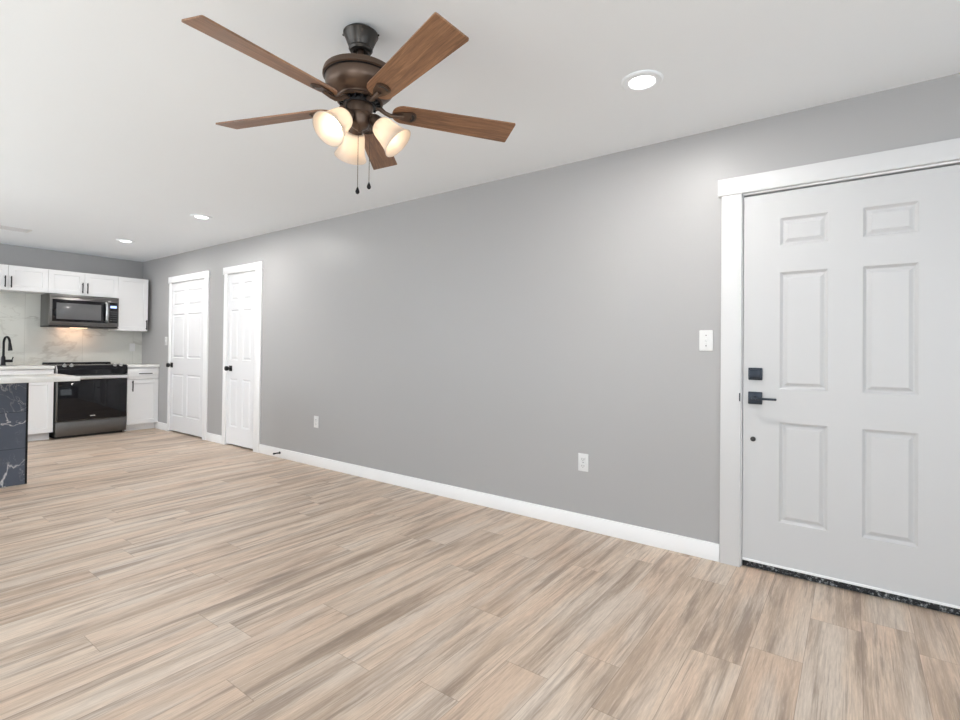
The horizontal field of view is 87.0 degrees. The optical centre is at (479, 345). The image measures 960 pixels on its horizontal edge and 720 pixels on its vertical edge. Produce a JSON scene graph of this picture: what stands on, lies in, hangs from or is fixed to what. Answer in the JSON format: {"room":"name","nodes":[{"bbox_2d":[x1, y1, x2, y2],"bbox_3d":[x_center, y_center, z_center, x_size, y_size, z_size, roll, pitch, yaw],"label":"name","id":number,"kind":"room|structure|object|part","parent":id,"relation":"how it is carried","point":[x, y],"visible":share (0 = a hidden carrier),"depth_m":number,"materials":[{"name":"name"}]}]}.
{"room":"living room","nodes":[
{"label":"living room","id":0,"kind":"room"},
{"bbox_2d":[0,244,142,363],"bbox_3d":[-6.755,-0.072,5.448,0.120,2.440,5.740,0,-1,36],"label":"wall","id":1,"kind":"structure","parent":0,"point":[14,255],"depth_m":6.89,"materials":[{"name":"grey paint"}]},
{"bbox_2d":[0,264,47,293],"bbox_3d":[-5.855,-0.826,6.236,0.382,0.303,0.761,0,-1,36],"label":"upper cabinet","id":2,"kind":"object","parent":1,"relation":"attached to","point":[18,279],"visible":1,"depth_m":6.27,"materials":[{"name":"white paint"}]},
{"bbox_3d":[-5.849,-0.829,5.995,0.020,0.300,0.378,0,-1,36],"label":"door","id":3,"kind":"part","parent":2,"relation":"part of","materials":[{"name":"white paint"}]},
{"bbox_2d":[0,291,141,364],"bbox_3d":[-5.852,-0.209,6.561,0.010,0.925,2.599,0,-1,36],"label":"backsplash","id":4,"kind":"structure","parent":1,"relation":"attached to","point":[32,344],"depth_m":6.72,"materials":[{"name":"white stone"}]},
{"bbox_2d":[44,269,117,297],"bbox_3d":[-5.402,-0.815,6.848,0.382,0.303,0.758,0,-1,36],"label":"upper cabinet","id":5,"kind":"object","parent":1,"relation":"attached to","point":[59,282],"visible":0.94,"depth_m":6.72,"materials":[{"name":"white paint"}]},
{"bbox_3d":[-5.396,-0.817,6.607,0.020,0.300,0.377,0,-1,36],"label":"door","id":6,"kind":"part","parent":5,"relation":"part of","materials":[{"name":"white paint"}]},
{"bbox_2d":[40,293,118,328],"bbox_3d":[-5.373,-0.445,6.820,0.447,0.425,0.754,0,-1,36],"label":"microwave","id":7,"kind":"object","parent":5,"relation":"attached to","point":[57,310],"visible":1,"depth_m":6.66,"materials":[{"name":"silver metal"}]},
{"bbox_3d":[-5.287,-0.440,6.678,0.032,0.353,0.628,0,-1,36],"label":"door","id":8,"kind":"part","parent":7,"relation":"part of","materials":[{"name":"silver metal"}]},
{"bbox_3d":[-5.399,-0.243,6.835,0.389,0.012,0.754,0,-1,36],"label":"panel","id":9,"kind":"part","parent":7,"relation":"part of","materials":[{"name":"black metal"}]},
{"bbox_3d":[-5.083,-0.450,6.887,0.061,0.281,0.024,0,-1,36],"label":"handle","id":10,"kind":"part","parent":7,"relation":"part of","materials":[{"name":"silver metal"}]},
{"bbox_3d":[-5.062,-0.435,6.982,0.032,0.353,0.123,0,-1,36],"label":"control panel","id":11,"kind":"part","parent":7,"relation":"part of","materials":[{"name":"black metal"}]},
{"bbox_3d":[-5.170,-0.812,6.913,0.020,0.300,0.377,0,-1,36],"label":"door","id":12,"kind":"part","parent":5,"relation":"part of","materials":[{"name":"white paint"}]},
{"bbox_2d":[108,277,147,331],"bbox_3d":[-5.067,-0.582,7.303,0.382,0.752,0.375,0,-1,36],"label":"upper cabinet","id":13,"kind":"object","parent":1,"relation":"attached to","point":[132,292],"visible":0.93,"depth_m":7.21,"materials":[{"name":"white paint"}]},
{"bbox_2d":[129,343,134,350],"bbox_3d":[-5.157,0.031,7.501,0.009,0.116,0.072,0,-1,36],"label":"wall outlet","id":14,"kind":"object","parent":1,"relation":"attached to","point":[132,346],"visible":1,"depth_m":7.50,"materials":[{"name":"white plastic"}]},
{"bbox_2d":[0,428,959,719],"bbox_3d":[-2.247,1.189,2.032,11.440,0.050,5.880,0,-1,36],"label":"floor","id":15,"kind":"structure","parent":0,"point":[153,573],"depth_m":2.23,"materials":[{"name":"brown wood"}]},
{"bbox_2d":[0,383,28,487],"bbox_3d":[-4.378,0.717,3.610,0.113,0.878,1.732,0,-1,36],"label":"kitchen island","id":16,"kind":"object","parent":15,"relation":"on","point":[14,397],"visible":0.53,"depth_m":4.20,"materials":[{"name":"black stone"}]},
{"bbox_3d":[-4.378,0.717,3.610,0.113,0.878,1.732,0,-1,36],"label":"edge trim","id":17,"kind":"part","parent":16,"relation":"part of","materials":[{"name":"black metal"}]},
{"bbox_2d":[0,374,79,383],"bbox_3d":[-4.150,0.258,3.524,0.640,0.038,2.050,0,-1,36],"label":"island countertop","id":18,"kind":"structure","parent":16,"relation":"on","point":[18,378],"depth_m":4.02,"materials":[{"name":"white stone"}]},
{"bbox_2d":[0,369,53,440],"bbox_3d":[-5.758,0.727,6.148,0.652,0.878,0.764,0,-1,36],"label":"base cabinet","id":19,"kind":"object","parent":15,"relation":"on","point":[40,404],"visible":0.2,"depth_m":6.18,"materials":[{"name":"white paint"}]},
{"bbox_3d":[-5.526,0.358,5.983,0.020,0.124,0.761,0,-1,36],"label":"drawer","id":20,"kind":"part","parent":19,"relation":"part of","materials":[{"name":"white paint"}]},
{"bbox_3d":[-5.417,0.753,6.133,0.020,0.644,0.379,0,-1,36],"label":"door","id":21,"kind":"part","parent":19,"relation":"part of","materials":[{"name":"white paint"}]},
{"bbox_2d":[42,362,127,438],"bbox_3d":[-5.270,0.704,6.753,0.687,0.946,0.766,0,-1,36],"label":"electric range","id":22,"kind":"object","parent":15,"relation":"on","point":[95,404],"visible":0.95,"depth_m":6.57,"materials":[{"name":"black metal"}]},
{"bbox_2d":[43,363,117,365],"bbox_3d":[-5.283,0.263,6.770,0.530,0.018,0.766,0,-1,36],"label":"cooktop","id":23,"kind":"object","parent":22,"relation":"in","point":[50,364],"depth_m":6.71,"materials":[{"name":"black glass"}]},
{"bbox_3d":[-5.059,1.056,6.590,0.055,0.173,0.760,0,-1,36],"label":"storage drawer","id":24,"kind":"part","parent":22,"relation":"part of","materials":[{"name":"silver metal"}]},
{"bbox_3d":[-5.055,0.674,6.595,0.053,0.577,0.760,0,-1,36],"label":"oven door","id":25,"kind":"part","parent":22,"relation":"part of","materials":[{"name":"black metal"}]},
{"bbox_3d":[-5.047,0.318,6.595,0.068,0.124,0.742,0,-1,36],"label":"control panel","id":26,"kind":"part","parent":22,"relation":"part of","materials":[{"name":"black glass"}]},
{"bbox_3d":[-5.011,0.414,6.567,0.051,0.044,0.754,0,-1,36],"label":"door handle","id":27,"kind":"part","parent":22,"relation":"part of","materials":[{"name":"silver metal"}]},
{"bbox_2d":[122,367,158,430],"bbox_3d":[-4.946,0.747,7.246,0.652,0.878,0.388,0,-1,36],"label":"base cabinet","id":28,"kind":"object","parent":15,"relation":"on","point":[142,382],"visible":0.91,"depth_m":7.08,"materials":[{"name":"white paint"}]},
{"bbox_3d":[-4.719,0.786,7.078,0.020,0.612,0.385,0,-1,36],"label":"door","id":29,"kind":"part","parent":28,"relation":"part of","materials":[{"name":"white paint"}]},
{"bbox_2d":[126,363,159,367],"bbox_3d":[-4.944,0.288,7.252,0.631,0.035,0.393,0,-1,36],"label":"countertop","id":30,"kind":"structure","parent":28,"relation":"on","point":[137,364],"depth_m":7.11,"materials":[{"name":"white stone"}]},
{"bbox_3d":[-4.715,0.395,7.082,0.020,0.157,0.385,0,-1,36],"label":"drawer","id":31,"kind":"part","parent":28,"relation":"part of","materials":[{"name":"white paint"}]},
{"bbox_3d":[-6.180,0.716,5.576,0.652,0.878,0.653,0,-1,36],"label":"base cabinet","id":32,"kind":"object","parent":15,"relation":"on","visible":0},
{"bbox_2d":[0,365,54,369],"bbox_3d":[-5.949,0.263,5.891,0.631,0.035,1.420,0,-1,36],"label":"countertop","id":33,"kind":"structure","parent":32,"relation":"on","point":[2,367],"depth_m":6.11,"materials":[{"name":"white stone"}]},
{"bbox_2d":[1,336,13,364],"bbox_3d":[-5.856,0.067,6.286,0.188,0.367,0.126,0,-1,36],"label":"kitchen faucet","id":34,"kind":"object","parent":33,"relation":"on","point":[3,358],"visible":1,"depth_m":6.28,"materials":[{"name":"black metal"}]},
{"bbox_3d":[-5.869,0.017,6.274,0.155,0.267,0.025,0,-1,21],"label":"spout","id":35,"kind":"part","parent":34,"relation":"part of","materials":[{"name":"black metal"}]},
{"bbox_2d":[0,0,959,261],"bbox_3d":[-2.219,-1.306,2.057,11.440,0.060,5.880,0,-1,36],"label":"ceiling","id":36,"kind":"structure","parent":0,"point":[110,110],"depth_m":2.46,"materials":[{"name":"paint"}]},
{"bbox_2d":[0,225,31,232],"bbox_3d":[-5.160,-1.268,5.448,0.200,0.013,0.480,0,-1,36],"label":"ceiling vent","id":37,"kind":"object","parent":36,"relation":"in","point":[1,226],"visible":1,"depth_m":5.51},
{"bbox_2d":[116,239,134,242],"bbox_3d":[-4.267,-1.254,6.093,0.190,0.009,0.190,0,-1,36],"label":"recessed light","id":38,"kind":"object","parent":36,"relation":"in","point":[119,240],"visible":1,"depth_m":6.08,"materials":[{"name":"paint"}]},
{"bbox_2d":[190,214,211,219],"bbox_3d":[-2.711,-1.248,4.925,0.190,0.009,0.190,0,-1,36],"label":"recessed light","id":39,"kind":"object","parent":36,"relation":"in","point":[197,216],"visible":1,"depth_m":4.90,"materials":[{"name":"paint"}]},
{"bbox_2d":[181,12,514,193],"bbox_3d":[-0.499,-0.926,1.986,1.274,0.664,1.228,0,-1,36],"label":"ceiling fan","id":40,"kind":"object","parent":36,"relation":"hanging from","point":[361,83],"visible":1,"depth_m":1.94,"materials":[{"name":"brown wood"}]},
{"bbox_3d":[-0.700,-0.955,1.698,0.128,0.006,0.522,17,9,33],"label":"blade","id":41,"kind":"part","parent":40,"relation":"part of","materials":[{"name":"brown wood"}]},
{"bbox_3d":[-0.855,-0.952,2.131,0.522,0.006,0.128,0,13,16],"label":"blade","id":42,"kind":"part","parent":40,"relation":"part of","materials":[{"name":"brown wood"}]},
{"bbox_3d":[-0.544,-0.845,1.923,0.136,0.112,0.136,0,-46,33],"label":"lamp shade","id":43,"kind":"part","parent":40,"relation":"part of","materials":[{"name":"white glass"}]},
{"bbox_3d":[-0.539,-0.855,1.931,0.051,0.051,0.077,0,44,33],"label":"light bulb","id":44,"kind":"part","parent":40,"relation":"part of","materials":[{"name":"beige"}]},
{"bbox_3d":[-0.534,-0.843,2.124,0.136,0.112,0.136,1,44,-27],"label":"lamp shade","id":45,"kind":"part","parent":40,"relation":"part of","materials":[{"name":"white glass"}]},
{"bbox_3d":[-0.480,-0.748,1.990,0.003,0.262,0.004,0,-1,36],"label":"pull chain","id":46,"kind":"part","parent":40,"relation":"part of","materials":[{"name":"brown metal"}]},
{"bbox_3d":[-0.442,-0.781,2.020,0.003,0.271,0.004,0,-1,36],"label":"pull chain","id":47,"kind":"part","parent":40,"relation":"part of","materials":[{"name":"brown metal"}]},
{"bbox_3d":[-0.492,-0.945,2.412,0.128,0.006,0.522,-13,0,-2],"label":"blade","id":48,"kind":"part","parent":40,"relation":"part of","materials":[{"name":"brown wood"}]},
{"bbox_3d":[-0.364,-0.842,2.014,0.136,0.112,0.136,-44,-2,2],"label":"lamp shade","id":49,"kind":"part","parent":40,"relation":"part of","materials":[{"name":"white glass"}]},
{"bbox_3d":[-0.240,-0.950,1.712,0.128,0.006,0.522,19,-11,-36],"label":"blade","id":50,"kind":"part","parent":40,"relation":"part of","materials":[{"name":"brown wood"}]},
{"bbox_3d":[-0.112,-0.944,2.154,0.522,0.006,0.128,1,-15,-20],"label":"blade","id":51,"kind":"part","parent":40,"relation":"part of","materials":[{"name":"brown wood"}]},
{"bbox_2d":[621,70,662,91],"bbox_3d":[0.760,-1.235,2.373,0.190,0.009,0.190,0,-1,36],"label":"recessed light","id":52,"kind":"object","parent":36,"relation":"in","point":[642,80],"visible":1,"depth_m":2.36,"materials":[{"name":"paint"}]},
{"bbox_2d":[142,73,959,543],"bbox_3d":[-0.540,-0.015,4.337,11.200,2.440,0.140,0,-1,36],"label":"wall","id":53,"kind":"structure","parent":0,"point":[487,337],"depth_m":3.56,"materials":[{"name":"grey paint"}]},
{"bbox_2d":[166,279,203,436],"bbox_3d":[-3.892,0.169,6.740,0.986,2.047,0.172,0,-1,36],"label":"door","id":54,"kind":"structure","parent":53,"relation":"in","point":[187,301],"depth_m":6.73,"materials":[{"name":"white paint"}]},
{"bbox_2d":[167,270,209,439],"bbox_3d":[-3.883,0.124,6.702,1.148,2.135,0.024,0,-1,36],"label":"trim","id":55,"kind":"structure","parent":53,"relation":"attached to","point":[204,274],"depth_m":6.41,"materials":[{"name":"white paint"}]},
{"bbox_2d":[224,271,255,448],"bbox_3d":[-2.783,0.173,5.921,0.642,2.047,0.172,0,-1,36],"label":"door","id":56,"kind":"structure","parent":53,"relation":"in","point":[239,368],"depth_m":5.91,"materials":[{"name":"white paint"}]},
{"bbox_2d":[221,261,262,452],"bbox_3d":[-2.782,0.129,5.888,0.854,2.135,0.024,0,-1,36],"label":"trim","id":57,"kind":"structure","parent":53,"relation":"attached to","point":[258,266],"depth_m":5.69,"materials":[{"name":"white paint"}]},
{"bbox_2d":[314,416,318,427],"bbox_3d":[-1.632,0.762,5.037,0.072,0.116,0.009,0,-1,36],"label":"wall outlet","id":58,"kind":"object","parent":53,"relation":"attached to","point":[316,418],"visible":1,"depth_m":5.03,"materials":[{"name":"white plastic"}]},
{"bbox_2d":[155,422,719,561],"bbox_3d":[-0.379,1.156,4.101,10.655,0.098,0.014,0,-1,36],"label":"baseboard","id":59,"kind":"structure","parent":53,"relation":"attached to","point":[660,539],"depth_m":3.60,"materials":[{"name":"white paint"}]},
{"bbox_2d":[578,453,587,471],"bbox_3d":[0.679,0.771,3.329,0.072,0.116,0.009,0,-1,36],"label":"wall outlet","id":60,"kind":"object","parent":53,"relation":"attached to","point":[582,458],"visible":1,"depth_m":3.33,"materials":[{"name":"white plastic"}]},
{"bbox_2d":[699,330,712,350],"bbox_3d":[1.289,-0.027,2.887,0.074,0.118,0.020,0,-1,36],"label":"light switch","id":61,"kind":"object","parent":53,"relation":"attached to","point":[705,336],"visible":1,"depth_m":2.89,"materials":[{"name":"white plastic"}]},
{"bbox_2d":[718,138,959,566],"bbox_3d":[1.806,0.143,2.499,1.172,2.140,0.024,0,-1,36],"label":"trim","id":62,"kind":"structure","parent":53,"relation":"attached to","point":[731,190],"depth_m":2.78,"materials":[{"name":"paint"}]},
{"bbox_2d":[739,160,959,615],"bbox_3d":[1.823,0.190,2.526,0.942,2.047,0.158,0,-1,36],"label":"door","id":63,"kind":"structure","parent":53,"relation":"in","point":[850,355],"depth_m":2.48,"materials":[{"name":"white paint"}]},
{"bbox_3d":[1.491,0.286,2.742,0.068,0.067,0.011,0,-1,36],"label":"handle","id":64,"kind":"part","parent":63,"relation":"part of","materials":[{"name":"black metal"}]},
{"bbox_3d":[1.511,0.285,2.689,0.117,0.022,0.052,0,-1,36],"label":"lever","id":65,"kind":"part","parent":63,"relation":"part of","materials":[{"name":"black metal"}]}
]}

